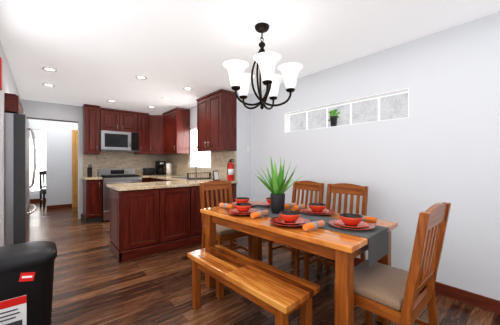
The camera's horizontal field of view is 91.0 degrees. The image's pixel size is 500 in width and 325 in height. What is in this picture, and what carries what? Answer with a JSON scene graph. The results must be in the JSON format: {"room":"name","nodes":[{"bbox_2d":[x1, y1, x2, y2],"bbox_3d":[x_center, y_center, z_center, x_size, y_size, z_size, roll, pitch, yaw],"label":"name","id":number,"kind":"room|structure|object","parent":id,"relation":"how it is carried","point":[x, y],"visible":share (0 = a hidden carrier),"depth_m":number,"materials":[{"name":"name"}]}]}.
{"room":"kitchen","nodes":[
{"label":"kitchen","id":0,"kind":"room"},
{"bbox_2d":[0,40,20,246],"bbox_3d":[-1.896,0.000,1.653,0.120,2.440,8.170,0,0,-40],"label":"wall","id":1,"kind":"structure","parent":0,"point":[9,85],"depth_m":2.55,"materials":[{"name":"white paint"}]},
{"bbox_2d":[0,57,1,90],"bbox_3d":[-2.330,-0.825,2.288,0.029,0.290,0.100,0,0,-40],"label":"fire alarm","id":2,"kind":"object","parent":1,"relation":"attached to","point":[0,74],"visible":1,"depth_m":2.28,"materials":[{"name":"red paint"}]},
{"bbox_2d":[4,93,23,113],"bbox_3d":[-3.208,-0.666,2.882,0.771,0.199,0.936,0,0,-40],"label":"upper cabinet","id":3,"kind":"object","parent":1,"relation":"attached to","point":[12,103],"visible":0.56,"depth_m":2.75,"materials":[{"name":"brown wood"}]},
{"bbox_2d":[28,119,77,209],"bbox_3d":[-4.786,0.000,6.754,2.010,2.440,0.100,0,0,-40],"label":"wall","id":4,"kind":"structure","parent":0,"point":[57,135],"depth_m":6.44,"materials":[{"name":"white paint"}]},
{"bbox_2d":[31,198,45,202],"bbox_3d":[-5.890,1.167,8.101,1.989,0.105,0.014,0,0,-40],"label":"baseboard","id":5,"kind":"structure","parent":4,"relation":"attached to","point":[32,200],"depth_m":7.53,"materials":[{"name":"brown wood"}]},
{"bbox_2d":[39,140,45,189],"bbox_3d":[-6.572,0.080,7.677,0.400,1.560,0.010,0,0,-40],"label":"window","id":6,"kind":"structure","parent":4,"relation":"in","point":[45,163],"depth_m":7.76,"materials":[{"name":"white"}]},
{"bbox_2d":[30,138,45,189],"bbox_3d":[-6.484,0.040,7.571,0.460,1.580,0.055,0,0,-40],"label":"window blinds","id":7,"kind":"object","parent":6,"relation":"attached to","point":[40,153],"visible":0.69,"depth_m":7.55,"materials":[{"name":"white"}]},
{"bbox_2d":[47,204,71,209],"bbox_3d":[-5.020,1.167,6.481,0.530,0.105,0.014,0,0,-40],"label":"baseboard","id":8,"kind":"structure","parent":4,"relation":"attached to","point":[51,207],"depth_m":6.47,"materials":[{"name":"brown wood"}]},
{"bbox_2d":[72,130,77,207],"bbox_3d":[-4.439,0.168,6.912,0.905,2.105,0.100,0,0,-40],"label":"door","id":9,"kind":"structure","parent":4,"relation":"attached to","point":[73,166],"depth_m":6.66,"materials":[{"name":"brown wood"}]},
{"bbox_2d":[21,99,141,213],"bbox_3d":[-3.399,0.000,5.646,2.950,2.440,0.120,0,0,-40],"label":"wall","id":10,"kind":"structure","parent":0,"point":[43,109],"depth_m":5.10,"materials":[{"name":"white paint"}]},
{"bbox_2d":[26,115,80,218],"bbox_3d":[-4.061,0.150,5.085,0.915,2.140,0.128,0,0,-40],"label":"door frame","id":11,"kind":"structure","parent":10,"relation":"attached to","point":[79,148],"depth_m":5.31,"materials":[{"name":"white paint"}]},
{"bbox_2d":[82,104,101,154],"bbox_3d":[-3.435,-0.698,5.321,0.278,1.036,0.327,0,0,-40],"label":"upper cabinet","id":12,"kind":"object","parent":10,"relation":"attached to","point":[92,114],"depth_m":5.20,"materials":[{"name":"brown wood"}]},
{"bbox_2d":[98,152,133,168],"bbox_3d":[-3.137,0.031,5.780,0.766,0.552,0.008,0,0,-40],"label":"backsplash","id":13,"kind":"structure","parent":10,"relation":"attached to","point":[115,160],"depth_m":5.76,"materials":[{"name":"beige tile"}]},
{"bbox_2d":[102,108,137,131],"bbox_3d":[-3.035,-0.940,5.658,0.760,0.490,0.327,0,0,-40],"label":"upper cabinet","id":14,"kind":"object","parent":10,"relation":"attached to","point":[112,119],"depth_m":5.53,"materials":[{"name":"brown wood"}]},
{"bbox_2d":[100,130,137,151],"bbox_3d":[-2.994,-0.471,5.610,0.756,0.442,0.432,0,0,-40],"label":"microwave","id":15,"kind":"object","parent":14,"relation":"attached to","point":[114,141],"visible":1,"depth_m":5.46,"materials":[{"name":"silver metal"}]},
{"bbox_2d":[134,112,145,154],"bbox_3d":[-2.609,-0.692,5.991,0.312,0.985,0.363,0,0,-40],"label":"upper cabinet","id":16,"kind":"object","parent":10,"relation":"attached to","point":[141,132],"depth_m":5.84,"materials":[{"name":"brown wood"}]},
{"bbox_2d":[174,91,250,201],"bbox_3d":[-1.067,0.000,5.566,0.520,2.440,3.240,0,0,-40],"label":"wall","id":17,"kind":"structure","parent":0,"point":[243,186],"depth_m":4.27,"materials":[{"name":"white paint"}]},
{"bbox_2d":[146,113,173,154],"bbox_3d":[-2.284,-0.672,6.130,0.614,0.945,0.568,0,0,-40],"label":"upper cabinet","id":18,"kind":"object","parent":17,"relation":"attached to","point":[147,128],"depth_m":5.94,"materials":[{"name":"brown wood"}]},
{"bbox_2d":[162,107,189,153],"bbox_3d":[-1.729,-0.693,5.679,0.344,0.985,0.828,0,0,-40],"label":"upper cabinet","id":19,"kind":"object","parent":17,"relation":"attached to","point":[176,130],"visible":1,"depth_m":5.43,"materials":[{"name":"brown wood"}]},
{"bbox_2d":[189,127,210,168],"bbox_3d":[-1.006,-0.320,5.174,0.150,0.880,0.940,0,0,-40],"label":"window","id":20,"kind":"structure","parent":17,"relation":"in","point":[203,159],"depth_m":5.47,"materials":[{"name":"white"}]},
{"bbox_2d":[196,89,236,151],"bbox_3d":[-0.622,-0.693,4.359,0.344,0.985,0.842,0,0,-40],"label":"upper cabinet","id":21,"kind":"object","parent":17,"relation":"attached to","point":[217,121],"visible":1,"depth_m":4.12,"materials":[{"name":"brown wood"}]},
{"bbox_2d":[0,0,499,114],"bbox_3d":[-2.004,-1.270,3.866,4.700,0.100,12.100,0,0,-40],"label":"ceiling","id":22,"kind":"structure","parent":0,"point":[100,53],"depth_m":2.42,"materials":[{"name":"white paint"}]},
{"bbox_2d":[42,83,54,86],"bbox_3d":[-3.168,-1.217,3.869,0.156,0.006,0.156,0,0,-40],"label":"recessed light","id":23,"kind":"object","parent":22,"relation":"in","point":[48,85],"visible":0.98,"depth_m":3.88,"materials":[{"name":"white paint"}]},
{"bbox_2d":[42,67,56,71],"bbox_3d":[-2.622,-1.217,3.218,0.156,0.006,0.156,0,0,-40],"label":"recessed light","id":24,"kind":"object","parent":22,"relation":"in","point":[49,69],"visible":0.96,"depth_m":3.22,"materials":[{"name":"white paint"}]},
{"bbox_2d":[135,75,146,79],"bbox_3d":[-1.559,-1.217,3.522,0.156,0.006,0.156,0,0,-40],"label":"recessed light","id":25,"kind":"object","parent":22,"relation":"in","point":[141,77],"visible":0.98,"depth_m":3.52,"materials":[{"name":"white paint"}]},
{"bbox_2d":[223,22,302,109],"bbox_3d":[0.092,-0.847,2.218,0.703,0.744,0.687,0,0,-40],"label":"chandelier","id":26,"kind":"object","parent":22,"relation":"hanging from","point":[240,80],"visible":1,"depth_m":2.11,"materials":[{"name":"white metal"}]},
{"bbox_2d":[30,202,499,324],"bbox_3d":[-2.004,1.280,3.866,4.700,0.120,12.100,0,0,-40],"label":"floor","id":27,"kind":"structure","parent":0,"point":[96,281],"depth_m":2.34,"materials":[{"name":"brown wood"}]},
{"bbox_2d":[4,112,36,245],"bbox_3d":[-3.151,0.325,2.928,0.917,1.760,0.904,0,0,-40],"label":"fridge","id":28,"kind":"object","parent":27,"relation":"on","point":[17,185],"visible":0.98,"depth_m":2.78,"materials":[{"name":"silver metal"}]},
{"bbox_2d":[0,241,56,324],"bbox_3d":[-1.552,0.891,1.651,0.400,0.645,0.415,0,0,-40],"label":"trash can","id":29,"kind":"object","parent":27,"relation":"on","point":[26,280],"visible":1,"depth_m":1.56,"materials":[{"name":"black plastic"}]},
{"bbox_2d":[39,171,45,207],"bbox_3d":[-5.556,0.724,6.875,0.507,0.993,0.440,0,0,40],"label":"chair","id":30,"kind":"object","parent":27,"relation":"on","point":[43,191],"visible":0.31,"depth_m":6.82,"materials":[{"name":"brown wood"}]},
{"bbox_2d":[82,154,102,222],"bbox_3d":[-3.341,0.522,5.194,0.298,1.395,0.644,0,0,-40],"label":"base cabinet","id":31,"kind":"object","parent":27,"relation":"on","point":[92,198],"visible":0.98,"depth_m":5.03,"materials":[{"name":"brown wood"}]},
{"bbox_2d":[87,164,91,176],"bbox_3d":[-3.461,0.172,5.307,0.080,0.270,0.120,0,0,-40],"label":"knife block","id":32,"kind":"object","parent":31,"relation":"on","point":[89,171],"visible":1,"depth_m":5.27,"materials":[{"name":"black plastic"}]},
{"bbox_2d":[98,168,141,220],"bbox_3d":[-2.895,0.672,5.491,0.756,1.055,0.738,0,0,-40],"label":"range","id":33,"kind":"object","parent":27,"relation":"on","point":[114,176],"visible":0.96,"depth_m":5.23,"materials":[{"name":"silver metal"}]},
{"bbox_2d":[108,187,165,261],"bbox_3d":[-1.588,0.784,3.434,0.554,0.872,0.639,0,0,-40],"label":"base cabinet","id":34,"kind":"object","parent":27,"relation":"on","point":[148,218],"depth_m":3.19,"materials":[{"name":"brown wood"}]},
{"bbox_2d":[106,179,237,190],"bbox_3d":[-1.129,0.328,3.821,1.814,0.040,0.706,0,0,-40],"label":"countertop","id":35,"kind":"structure","parent":34,"relation":"on","point":[181,183],"depth_m":3.44,"materials":[{"name":"beige stone"}]},
{"bbox_2d":[213,171,218,180],"bbox_3d":[-0.583,0.222,4.164,0.135,0.169,0.100,0,0,-40],"label":"photo frame","id":36,"kind":"object","parent":35,"relation":"on","point":[215,175],"visible":0.85,"depth_m":4.14,"materials":[{"name":"black plastic"}]},
{"bbox_2d":[227,159,233,180],"bbox_3d":[-0.326,0.124,4.152,0.123,0.365,0.141,0,0,-40],"label":"fire extinguisher","id":37,"kind":"object","parent":35,"relation":"on","point":[230,171],"visible":1,"depth_m":4.12,"materials":[{"name":"red paint"}]},
{"bbox_2d":[150,179,161,181],"bbox_3d":[-1.757,0.784,5.509,0.607,0.872,1.023,0,0,-40],"label":"base cabinet","id":38,"kind":"object","parent":27,"relation":"on","point":[151,180],"depth_m":5.43,"materials":[{"name":"brown wood"}]},
{"bbox_2d":[139,175,197,180],"bbox_3d":[-1.755,0.328,5.354,0.802,0.041,2.438,0,0,-40],"label":"countertop","id":39,"kind":"structure","parent":38,"relation":"on","point":[172,177],"depth_m":5.41,"materials":[{"name":"beige stone"}]},
{"bbox_2d":[143,168,154,174],"bbox_3d":[-2.502,0.221,6.046,0.260,0.172,0.180,0,0,-40],"label":"toaster","id":40,"kind":"object","parent":39,"relation":"on","point":[148,171],"visible":1,"depth_m":5.98,"materials":[{"name":"black plastic"}]},
{"bbox_2d":[155,161,165,174],"bbox_3d":[-2.227,0.137,6.139,0.180,0.340,0.271,0,0,-40],"label":"coffee maker","id":41,"kind":"object","parent":39,"relation":"on","point":[159,169],"visible":1,"depth_m":6.10,"materials":[{"name":"black plastic"}]},
{"bbox_2d":[166,161,171,174],"bbox_3d":[-1.963,0.138,5.964,0.150,0.339,0.150,0,0,-40],"label":"paper towel","id":42,"kind":"object","parent":39,"relation":"on","point":[168,168],"visible":1,"depth_m":5.92,"materials":[{"name":"white paper"}]},
{"bbox_2d":[186,159,197,178],"bbox_3d":[-1.205,0.108,5.053,0.214,0.399,0.115,0,0,-40],"label":"faucet","id":43,"kind":"object","parent":39,"relation":"on","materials":[{"name":"silver metal"}]},
{"bbox_2d":[186,172,211,179],"bbox_3d":[-0.937,0.248,4.540,0.480,0.118,0.080,0,0,-40],"label":"dish rack","id":44,"kind":"object","parent":39,"relation":"on","point":[188,178],"visible":1,"depth_m":4.54,"materials":[{"name":"black metal"}]},
{"bbox_2d":[166,187,193,250],"bbox_3d":[-1.253,0.784,3.714,0.580,0.872,0.639,0,0,-40],"label":"base cabinet","id":45,"kind":"object","parent":27,"relation":"on","point":[179,200],"depth_m":3.51,"materials":[{"name":"brown wood"}]},
{"bbox_2d":[194,187,220,243],"bbox_3d":[-0.909,0.784,4.004,0.580,0.872,0.639,0,0,-40],"label":"base cabinet","id":46,"kind":"object","parent":27,"relation":"on","point":[197,205],"depth_m":3.70,"materials":[{"name":"brown wood"}]},
{"bbox_2d":[199,180,252,257],"bbox_3d":[-0.294,0.724,2.936,0.440,0.993,0.507,0,0,-37],"label":"chair","id":47,"kind":"object","parent":27,"relation":"on","point":[223,233],"visible":0.62,"depth_m":2.96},
{"bbox_2d":[222,183,235,202],"bbox_3d":[-0.609,0.784,4.255,0.461,0.872,0.639,0,0,-40],"label":"base cabinet","id":48,"kind":"object","parent":27,"relation":"on","point":[233,184],"depth_m":4.11,"materials":[{"name":"brown wood"}]},
{"bbox_2d":[187,244,319,324],"bbox_3d":[-0.048,0.993,1.807,0.340,0.455,1.070,0,0,-42],"label":"bench","id":49,"kind":"object","parent":27,"relation":"on","point":[280,295],"visible":1,"depth_m":1.64,"materials":[{"name":"brown wood"}]},
{"bbox_2d":[268,181,323,276],"bbox_3d":[0.549,0.724,2.921,0.507,0.993,0.440,0,0,-40],"label":"chair","id":50,"kind":"object","parent":27,"relation":"on","point":[312,186],"visible":0.46,"depth_m":2.95,"materials":[{"name":"brown wood"}]},
{"bbox_2d":[200,200,397,324],"bbox_3d":[0.320,0.840,2.162,0.810,0.760,1.520,0,0,-43],"label":"dining table","id":51,"kind":"object","parent":27,"relation":"on","point":[343,250],"visible":0.69,"depth_m":1.64,"materials":[{"name":"brown wood"}]},
{"bbox_2d":[226,203,268,217],"bbox_3d":[-0.033,0.417,2.181,0.310,0.080,0.396,0,0,-40],"label":"place setting","id":52,"kind":"object","parent":51,"relation":"on","point":[243,209],"visible":0.98,"depth_m":2.16,"materials":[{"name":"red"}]},
{"bbox_2d":[259,197,296,208],"bbox_3d":[0.271,0.416,2.559,0.310,0.079,0.386,0,0,-40],"label":"place setting","id":53,"kind":"object","parent":51,"relation":"on","point":[286,206],"visible":0.46,"depth_m":2.51,"materials":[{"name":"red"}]},
{"bbox_2d":[269,211,324,230],"bbox_3d":[0.323,0.417,1.808,0.310,0.080,0.387,0,0,-40],"label":"place setting","id":54,"kind":"object","parent":51,"relation":"on","point":[289,218],"visible":0.98,"depth_m":1.78,"materials":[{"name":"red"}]},
{"bbox_2d":[235,205,388,267],"bbox_3d":[0.320,0.546,2.162,0.360,0.178,1.528,0,0,-44],"label":"table runner","id":55,"kind":"object","parent":51,"relation":"on","point":[378,241],"visible":0.4,"depth_m":1.65,"materials":[{"name":"grey fabric"}]},
{"bbox_2d":[219,197,256,208],"bbox_3d":[-0.114,0.417,2.560,0.392,0.080,0.310,0,0,-40],"label":"place setting","id":56,"kind":"object","parent":55,"relation":"on","point":[231,205],"visible":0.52,"depth_m":2.52,"materials":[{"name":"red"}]},
{"bbox_2d":[255,159,300,213],"bbox_3d":[0.248,0.199,2.239,0.504,0.512,0.483,0,0,-40],"label":"potted plant","id":57,"kind":"object","parent":55,"relation":"on","point":[276,188],"visible":0.96,"depth_m":2.19,"materials":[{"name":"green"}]},
{"bbox_2d":[328,213,376,229],"bbox_3d":[0.751,0.417,1.774,0.400,0.080,0.310,0,0,-40],"label":"place setting","id":58,"kind":"object","parent":55,"relation":"on","point":[350,221],"visible":1,"depth_m":1.72,"materials":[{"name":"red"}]},
{"bbox_2d":[291,203,334,214],"bbox_3d":[0.577,0.417,2.244,0.310,0.080,0.398,0,0,-40],"label":"place setting","id":59,"kind":"object","parent":51,"relation":"on","point":[316,209],"visible":1,"depth_m":2.20,"materials":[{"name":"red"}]},
{"bbox_2d":[304,183,367,280],"bbox_3d":[0.885,0.724,2.521,0.507,0.993,0.440,0,0,-43],"label":"chair","id":60,"kind":"object","parent":27,"relation":"on","point":[346,189],"visible":0.33,"depth_m":2.61,"materials":[{"name":"brown wood"}]},
{"bbox_2d":[334,202,450,324],"bbox_3d":[0.875,0.724,1.526,0.480,0.993,0.507,0,0,-41],"label":"chair","id":61,"kind":"object","parent":27,"relation":"on","point":[389,293],"visible":0.94,"depth_m":1.40,"materials":[{"name":"brown wood"}]},
{"bbox_2d":[251,11,499,300],"bbox_3d":[1.681,0.000,2.540,0.200,2.440,4.930,0,0,-40],"label":"wall","id":62,"kind":"structure","parent":0,"point":[441,144],"depth_m":2.42,"materials":[{"name":"white paint"}]},
{"bbox_2d":[284,88,408,132],"bbox_3d":[1.139,-0.604,3.181,0.196,0.299,1.672,0,0,-40],"label":"window","id":63,"kind":"structure","parent":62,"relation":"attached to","point":[391,105],"depth_m":3.00,"materials":[{"name":"grey glass"}]},
{"bbox_2d":[328,109,339,126],"bbox_3d":[1.083,-0.573,3.178,0.096,0.227,0.183,0,0,-40],"label":"plant","id":64,"kind":"object","parent":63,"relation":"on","point":[334,116],"visible":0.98,"depth_m":3.15,"materials":[{"name":"green plant"}]},
{"bbox_2d":[354,257,499,313],"bbox_3d":[1.599,1.167,2.470,0.013,0.105,4.929,0,0,-40],"label":"baseboard","id":65,"kind":"structure","parent":62,"relation":"attached to","point":[478,300],"depth_m":2.13,"materials":[{"name":"brown wood"}]}
]}

